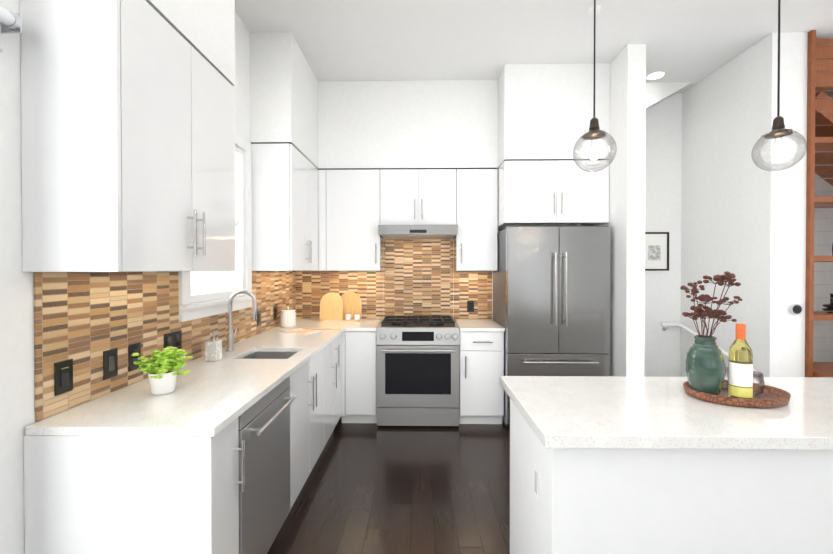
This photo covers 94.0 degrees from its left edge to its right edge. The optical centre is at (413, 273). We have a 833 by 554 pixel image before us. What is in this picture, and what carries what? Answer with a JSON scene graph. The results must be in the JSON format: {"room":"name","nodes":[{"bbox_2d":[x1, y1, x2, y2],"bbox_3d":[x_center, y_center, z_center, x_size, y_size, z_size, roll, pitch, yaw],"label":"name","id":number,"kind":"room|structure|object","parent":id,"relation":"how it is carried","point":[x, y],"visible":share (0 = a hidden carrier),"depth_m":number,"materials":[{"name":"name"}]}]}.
{"room":"kitchen","nodes":[
{"label":"kitchen","id":0,"kind":"room"},
{"bbox_2d":[0,0,277,553],"bbox_3d":[-1.416,-0.224,0.530,0.150,3.330,7.690,0,0,1],"label":"wall","id":1,"kind":"structure","parent":0,"point":[17,402],"depth_m":1.29,"materials":[{"name":"paint"}]},
{"bbox_2d":[0,6,21,52],"bbox_3d":[-1.307,-0.751,0.103,0.078,0.137,2.288,0,0,1],"label":"roller blind","id":2,"kind":"object","parent":1,"relation":"attached to","point":[10,22],"visible":0.98,"depth_m":1.22,"materials":[{"name":"fabric"}]},
{"bbox_2d":[20,0,234,271],"bbox_3d":[-1.136,-0.953,1.725,0.368,1.888,0.839,0,0,1],"label":"upper cabinet","id":3,"kind":"object","parent":1,"relation":"attached to","point":[128,135],"visible":1,"depth_m":1.33,"materials":[{"name":"white paint"}]},
{"bbox_2d":[34,271,297,421],"bbox_3d":[-1.298,0.245,2.792,0.009,0.522,2.868,0,0,1],"label":"backsplash","id":4,"kind":"structure","parent":1,"relation":"attached to","point":[83,320],"depth_m":1.70,"materials":[{"name":"tile"}]},
{"bbox_2d":[54,359,72,395],"bbox_3d":[-1.311,0.388,1.459,0.008,0.122,0.074,0,0,1],"label":"outlet","id":5,"kind":"object","parent":4,"relation":"attached to","point":[63,376],"visible":1,"depth_m":1.45,"materials":[{"name":"black plastic"}]},
{"bbox_2d":[103,348,117,379],"bbox_3d":[-1.308,0.390,1.679,0.007,0.122,0.074,0,0,1],"label":"electrical outlet plate","id":6,"kind":"object","parent":4,"relation":"attached to","point":[110,363],"visible":1,"depth_m":1.67,"materials":[{"name":"black plastic"}]},
{"bbox_2d":[128,342,140,371],"bbox_3d":[-1.306,0.390,1.821,0.007,0.122,0.074,0,0,1],"label":"electrical outlet plate","id":7,"kind":"object","parent":4,"relation":"attached to","point":[134,348],"visible":0.77,"depth_m":1.81,"materials":[{"name":"black plastic"}]},
{"bbox_2d":[164,330,181,348],"bbox_3d":[-1.301,0.368,2.103,0.007,0.100,0.148,0,0,1],"label":"electrical outlet plate","id":8,"kind":"object","parent":4,"relation":"attached to","point":[173,339],"visible":0.77,"depth_m":2.10,"materials":[{"name":"black plastic"}]},
{"bbox_2d":[257,310,260,325],"bbox_3d":[-1.283,0.368,3.228,0.007,0.122,0.074,0,0,1],"label":"electrical outlet plate","id":9,"kind":"object","parent":4,"relation":"attached to","point":[259,317],"visible":0.92,"depth_m":3.22,"materials":[{"name":"black plastic"}]},
{"bbox_2d":[274,306,276,319],"bbox_3d":[-1.277,0.365,3.588,0.007,0.122,0.074,0,0,1],"label":"electrical outlet plate","id":10,"kind":"object","parent":4,"relation":"attached to","point":[275,312],"visible":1,"depth_m":3.58,"materials":[{"name":"black plastic"}]},
{"bbox_2d":[179,134,255,321],"bbox_3d":[-1.329,-0.369,2.623,0.156,1.275,0.920,0,0,1],"label":"window","id":11,"kind":"structure","parent":1,"relation":"in","point":[208,285],"depth_m":2.90,"materials":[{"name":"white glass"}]},
{"bbox_2d":[250,143,317,270],"bbox_3d":[-1.107,-0.529,3.486,0.368,1.010,0.796,0,0,1],"label":"upper cabinet","id":12,"kind":"object","parent":1,"relation":"attached to","point":[284,181],"visible":0.98,"depth_m":3.09,"materials":[{"name":"white paint"}]},
{"bbox_2d":[146,0,609,169],"bbox_3d":[0.236,-1.468,2.742,3.076,0.878,2.888,0,0,1],"label":"soffit","id":13,"kind":"structure","parent":0,"point":[528,112],"depth_m":3.56,"materials":[{"name":"paint"}]},
{"bbox_2d":[497,160,608,229],"bbox_3d":[1.314,-0.752,3.845,0.952,0.570,0.658,0,0,1],"label":"upper cabinet","id":14,"kind":"object","parent":13,"relation":"attached to","point":[563,193],"visible":0.85,"depth_m":3.56,"materials":[{"name":"white paint"}]},
{"bbox_2d":[267,417,509,553],"bbox_3d":[1.460,1.471,0.552,6.200,0.060,7.800,0,0,1],"label":"floor","id":15,"kind":"structure","parent":0,"point":[370,488],"depth_m":2.50,"materials":[{"name":"brown wood"}]},
{"bbox_2d":[24,418,244,553],"bbox_3d":[-1.003,0.992,1.441,0.643,0.884,0.244,0,0,1],"label":"base cabinet","id":16,"kind":"object","parent":15,"relation":"on","point":[131,494],"depth_m":1.32,"materials":[{"name":"white paint"}]},
{"bbox_2d":[238,376,295,553],"bbox_3d":[-0.966,0.989,1.861,0.666,0.882,0.586,0,0,1],"label":"dishwasher","id":17,"kind":"object","parent":15,"relation":"on","point":[264,434],"visible":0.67,"depth_m":1.79,"materials":[{"name":"grey metal"}]},
{"bbox_2d":[290,371,323,509],"bbox_3d":[-0.995,1.094,2.552,0.623,0.660,0.780,0,0,1],"label":"base cabinet","id":18,"kind":"object","parent":15,"relation":"on","point":[307,410],"depth_m":2.44,"materials":[{"name":"white paint"}]},
{"bbox_2d":[296,332,343,446],"bbox_3d":[-0.968,0.976,3.283,0.653,0.884,0.682,0,0,1],"label":"base cabinet","id":19,"kind":"object","parent":15,"relation":"on","point":[330,360],"depth_m":3.18,"materials":[{"name":"white paint"}]},
{"bbox_2d":[344,331,376,422],"bbox_3d":[-0.508,0.971,3.896,0.341,0.884,0.647,0,0,1],"label":"base cabinet","id":20,"kind":"object","parent":15,"relation":"on","point":[360,347],"depth_m":3.60,"materials":[{"name":"white paint"}]},
{"bbox_2d":[26,319,349,436],"bbox_3d":[-0.963,0.522,2.763,0.660,0.030,2.901,0,0,1],"label":"countertop","id":21,"kind":"structure","parent":20,"relation":"on","point":[204,398],"depth_m":1.63,"materials":[{"name":"stone"}]},
{"bbox_2d":[131,346,192,394],"bbox_3d":[-1.075,0.416,1.697,0.225,0.199,0.191,0,0,1],"label":"potted plant","id":22,"kind":"object","parent":21,"relation":"on","point":[165,368],"visible":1,"depth_m":1.65,"materials":[{"name":"green plant"}]},
{"bbox_2d":[205,331,221,360],"bbox_3d":[-1.174,0.425,2.287,0.074,0.170,0.068,0,0,1],"label":"soap dispenser","id":23,"kind":"object","parent":21,"relation":"on","point":[213,348],"visible":1,"depth_m":2.25,"materials":[{"name":"white stone"}]},
{"bbox_2d":[226,290,257,351],"bbox_3d":[-1.125,0.306,2.566,0.210,0.403,0.095,0,0,1],"label":"faucet","id":24,"kind":"object","parent":21,"relation":"on","point":[230,340],"visible":1,"depth_m":2.53,"materials":[{"name":"silver metal"}]},
{"bbox_2d":[241,352,296,358],"bbox_3d":[-0.924,0.643,2.500,0.360,0.205,0.360,0,0,1],"label":"sink bowl","id":25,"kind":"object","parent":21,"relation":"in","point":[270,355],"visible":0.02,"depth_m":2.67,"materials":[{"name":"metal"}]},
{"bbox_2d":[280,306,295,327],"bbox_3d":[-1.180,0.404,3.647,0.145,0.190,0.145,0,0,1],"label":"ribbed canister","id":26,"kind":"object","parent":21,"relation":"on","point":[287,317],"visible":1,"depth_m":3.59,"materials":[{"name":"white ceramic"}]},
{"bbox_2d":[281,328,321,334],"bbox_3d":[-0.965,0.498,3.344,0.280,0.007,0.210,0,1,29],"label":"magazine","id":27,"kind":"object","parent":21,"relation":"on","point":[301,331],"visible":1,"depth_m":3.31,"materials":[{"name":"paper"}]},
{"bbox_2d":[319,292,342,319],"bbox_3d":[-0.876,0.350,4.149,0.245,0.294,0.064,0,0,1],"label":"cutting board","id":28,"kind":"object","parent":21,"relation":"on","point":[331,305],"visible":1,"depth_m":4.14,"materials":[{"name":"brown wood"}]},
{"bbox_2d":[346,319,382,330],"bbox_3d":[-0.476,0.513,3.885,0.276,0.030,0.641,0,0,1],"label":"countertop","id":29,"kind":"structure","parent":20,"relation":"on","point":[365,324],"depth_m":3.72,"materials":[{"name":"stone"}]},
{"bbox_2d":[341,292,361,319],"bbox_3d":[-0.686,0.346,4.180,0.250,0.300,0.049,0,0,1],"label":"round cutting board","id":30,"kind":"object","parent":29,"relation":"on","point":[351,300],"visible":0.62,"depth_m":4.17,"materials":[{"name":"brown wood"}]},
{"bbox_2d":[344,308,360,320],"bbox_3d":[-0.638,0.426,4.069,0.170,0.137,0.076,0,0,1],"label":"salt","id":31,"kind":"object","parent":29,"relation":"on","point":[348,317],"visible":1,"depth_m":4.04,"materials":[{"name":"white ceramic"}]},
{"bbox_2d":[376,316,459,425],"bbox_3d":[0.043,0.933,3.838,0.756,0.960,0.724,0,0,1],"label":"range","id":32,"kind":"object","parent":15,"relation":"on","point":[418,372],"visible":1,"depth_m":3.54,"materials":[{"name":"metal"}]},
{"bbox_2d":[459,331,503,423],"bbox_3d":[0.632,0.971,3.869,0.408,0.884,0.664,0,0,1],"label":"base cabinet","id":33,"kind":"object","parent":15,"relation":"on","point":[481,372],"visible":0.9,"depth_m":3.58,"materials":[{"name":"white paint"}]},
{"bbox_2d":[454,319,504,331],"bbox_3d":[0.632,0.513,3.868,0.409,0.030,0.639,0,0,1],"label":"countertop","id":34,"kind":"structure","parent":33,"relation":"on","point":[488,325],"depth_m":3.72,"materials":[{"name":"stone"}]},
{"bbox_2d":[493,225,610,427],"bbox_3d":[1.293,0.492,3.769,0.908,1.842,0.776,0,0,1],"label":"fridge","id":35,"kind":"object","parent":15,"relation":"on","point":[551,299],"visible":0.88,"depth_m":3.45,"materials":[{"name":"grey metal"}]},
{"bbox_2d":[510,399,832,553],"bbox_3d":[1.573,0.996,1.585,2.227,0.874,0.614,0,0,1],"label":"kitchen island","id":36,"kind":"object","parent":15,"relation":"on","point":[652,501],"visible":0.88,"depth_m":1.29,"materials":[{"name":"white paint"}]},
{"bbox_2d":[500,376,832,449],"bbox_3d":[1.577,0.537,1.581,2.300,0.040,0.704,0,0,1],"label":"island countertop","id":37,"kind":"structure","parent":36,"relation":"on","point":[608,412],"depth_m":1.42,"materials":[{"name":"stone"}]},
{"bbox_2d":[683,379,790,407],"bbox_3d":[1.337,0.498,1.621,0.381,0.036,0.287,0,0,1],"label":"oval tray","id":38,"kind":"object","parent":37,"relation":"on","point":[771,397],"visible":0.65,"depth_m":1.54,"materials":[{"name":"wicker"}]},
{"bbox_2d":[680,271,741,394],"bbox_3d":[1.242,0.248,1.643,0.229,0.515,0.208,0,0,1],"label":"vase","id":39,"kind":"object","parent":38,"relation":"on","point":[705,366],"visible":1,"depth_m":1.59,"materials":[{"name":"ceramic"}]},
{"bbox_2d":[721,367,727,391],"bbox_3d":[1.353,0.458,1.681,0.080,0.095,0.080,0,0,1],"label":"glass tumbler","id":40,"kind":"object","parent":38,"relation":"on","point":[725,388],"visible":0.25,"depth_m":1.66,"materials":[{"name":"clear glass"}]},
{"bbox_2d":[728,323,752,398],"bbox_3d":[1.311,0.354,1.560,0.076,0.304,0.076,0,0,1],"label":"wine bottle","id":41,"kind":"object","parent":38,"relation":"on","point":[740,372],"visible":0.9,"depth_m":1.54,"materials":[{"name":"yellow glass"}]},
{"bbox_2d":[753,371,764,396],"bbox_3d":[1.405,0.458,1.615,0.080,0.095,0.080,0,0,1],"label":"glass tumbler","id":42,"kind":"object","parent":38,"relation":"on","point":[758,377],"visible":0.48,"depth_m":1.58,"materials":[{"name":"clear glass"}]},
{"bbox_2d":[805,30,832,376],"bbox_3d":[3.745,-0.246,3.240,1.245,3.328,0.820,0,0,1],"label":"shelf unit","id":43,"kind":"object","parent":15,"relation":"on","point":[820,114],"visible":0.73,"depth_m":3.08,"materials":[{"name":"brown wood"}]},
{"bbox_2d":[822,294,832,312],"bbox_3d":[3.459,0.247,3.209,0.124,0.160,0.124,0,0,1],"label":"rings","id":44,"kind":"object","parent":43,"relation":"on","point":[829,308],"visible":0.88,"depth_m":3.20,"materials":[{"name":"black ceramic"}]},
{"bbox_2d":[235,0,832,92],"bbox_3d":[1.460,-1.929,0.523,6.200,0.080,7.800,0,0,1],"label":"ceiling","id":45,"kind":"structure","parent":0,"point":[694,42],"depth_m":3.07,"materials":[{"name":"paint"}]},
{"bbox_2d":[588,5,601,14],"bbox_3d":[1.307,-1.897,2.806,0.088,0.022,0.088,0,0,1],"label":"smoke detector","id":46,"kind":"object","parent":45,"relation":"attached to","point":[591,10],"visible":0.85,"depth_m":2.79,"materials":[{"name":"white plastic"}]},
{"bbox_2d":[573,0,616,171],"bbox_3d":[0.737,-1.156,1.582,0.164,1.481,0.164,0,0,1],"label":"pendant light","id":47,"kind":"object","parent":45,"relation":"hanging from","point":[595,132],"visible":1,"depth_m":1.59,"materials":[{"name":"clear glass"}]},
{"bbox_2d":[646,71,666,80],"bbox_3d":[2.343,-1.915,3.769,0.188,0.004,0.188,0,0,1],"label":"recessed light","id":48,"kind":"object","parent":45,"relation":"in","point":[655,76],"visible":0.92,"depth_m":3.76,"materials":[{"name":"white"}]},
{"bbox_2d":[751,0,806,170],"bbox_3d":[1.477,-1.156,1.570,0.164,1.481,0.164,0,0,1],"label":"pendant light","id":49,"kind":"object","parent":45,"relation":"hanging from","point":[778,131],"visible":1,"depth_m":1.57,"materials":[{"name":"clear glass"}]},
{"bbox_2d":[383,92,832,376],"bbox_3d":[1.671,-0.256,4.250,5.900,3.330,0.150,0,0,1],"label":"wall","id":50,"kind":"structure","parent":0,"point":[663,191],"depth_m":4.15,"materials":[{"name":"paint"}]},
{"bbox_2d":[316,170,327,270],"bbox_3d":[-1.076,-0.534,4.052,0.410,1.010,0.328,0,0,1],"label":"upper cabinet","id":51,"kind":"object","parent":50,"relation":"attached to","point":[322,174],"depth_m":3.88,"materials":[{"name":"white paint"}]},
{"bbox_2d":[328,169,382,270],"bbox_3d":[-0.603,-0.534,4.044,0.536,1.010,0.328,0,0,1],"label":"upper cabinet","id":52,"kind":"object","parent":50,"relation":"attached to","point":[356,208],"depth_m":3.88,"materials":[{"name":"white paint"}]},
{"bbox_2d":[298,239,491,318],"bbox_3d":[-0.204,0.063,4.203,2.090,0.862,0.008,0,0,1],"label":"backsplash","id":53,"kind":"structure","parent":50,"relation":"attached to","point":[418,277],"depth_m":4.20,"materials":[{"name":"tile"}]},
{"bbox_2d":[467,301,473,311],"bbox_3d":[0.611,0.355,4.183,0.074,0.120,0.007,0,0,1],"label":"outlet","id":54,"kind":"object","parent":53,"relation":"attached to","point":[470,306],"visible":1,"depth_m":4.18,"materials":[{"name":"black plastic"}]},
{"bbox_2d":[380,169,459,228],"bbox_3d":[0.047,-0.754,4.031,0.760,0.570,0.328,0,0,1],"label":"upper cabinet","id":55,"kind":"object","parent":50,"relation":"attached to","point":[407,196],"depth_m":3.87,"materials":[{"name":"white paint"}]},
{"bbox_2d":[378,225,457,238],"bbox_3d":[0.045,-0.417,3.943,0.756,0.097,0.490,0,0,1],"label":"range hood","id":56,"kind":"object","parent":55,"relation":"attached to","point":[417,231],"visible":1,"depth_m":3.70,"materials":[{"name":"metal"}]},
{"bbox_2d":[454,169,497,270],"bbox_3d":[0.633,-0.534,4.024,0.408,1.010,0.328,0,0,1],"label":"upper cabinet","id":57,"kind":"object","parent":50,"relation":"attached to","point":[475,244],"depth_m":3.86,"materials":[{"name":"white paint"}]},
{"bbox_2d":[645,232,668,270],"bbox_3d":[2.569,-0.235,4.149,0.300,0.410,0.020,0,0,1],"label":"picture frame","id":58,"kind":"object","parent":50,"relation":"attached to","point":[656,251],"visible":0.69,"depth_m":4.15,"materials":[{"name":"white paper"}]},
{"bbox_2d":[593,44,645,376],"bbox_3d":[1.867,-0.250,3.711,0.150,3.328,0.918,0,0,1],"label":"wall","id":59,"kind":"structure","parent":0,"point":[626,223],"depth_m":3.26,"materials":[{"name":"paint"}]},
{"bbox_2d":[646,82,691,109],"bbox_3d":[2.373,-1.683,4.025,0.848,0.468,0.248,0,0,1],"label":"soffit","id":60,"kind":"structure","parent":0,"point":[657,92],"depth_m":3.90,"materials":[{"name":"paint"}]},
{"bbox_2d":[681,32,807,376],"bbox_3d":[2.989,-0.249,3.622,0.276,3.328,1.058,0,0,1],"label":"wall","id":61,"kind":"structure","parent":0,"point":[743,218],"depth_m":3.28,"materials":[{"name":"paint"}]},
{"bbox_2d":[661,323,757,371],"bbox_3d":[2.730,0.683,3.652,0.239,0.316,1.024,0,0,1],"label":"handrail","id":62,"kind":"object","parent":61,"relation":"attached to","point":[693,333],"depth_m":4.00,"materials":[{"name":"paint"}]},
{"bbox_2d":[789,304,802,314],"bbox_3d":[3.031,0.284,3.083,0.084,0.084,0.024,0,0,1],"label":"thermostat","id":63,"kind":"object","parent":61,"relation":"attached to","point":[796,309],"visible":0.98,"depth_m":3.07,"materials":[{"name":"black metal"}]}
]}

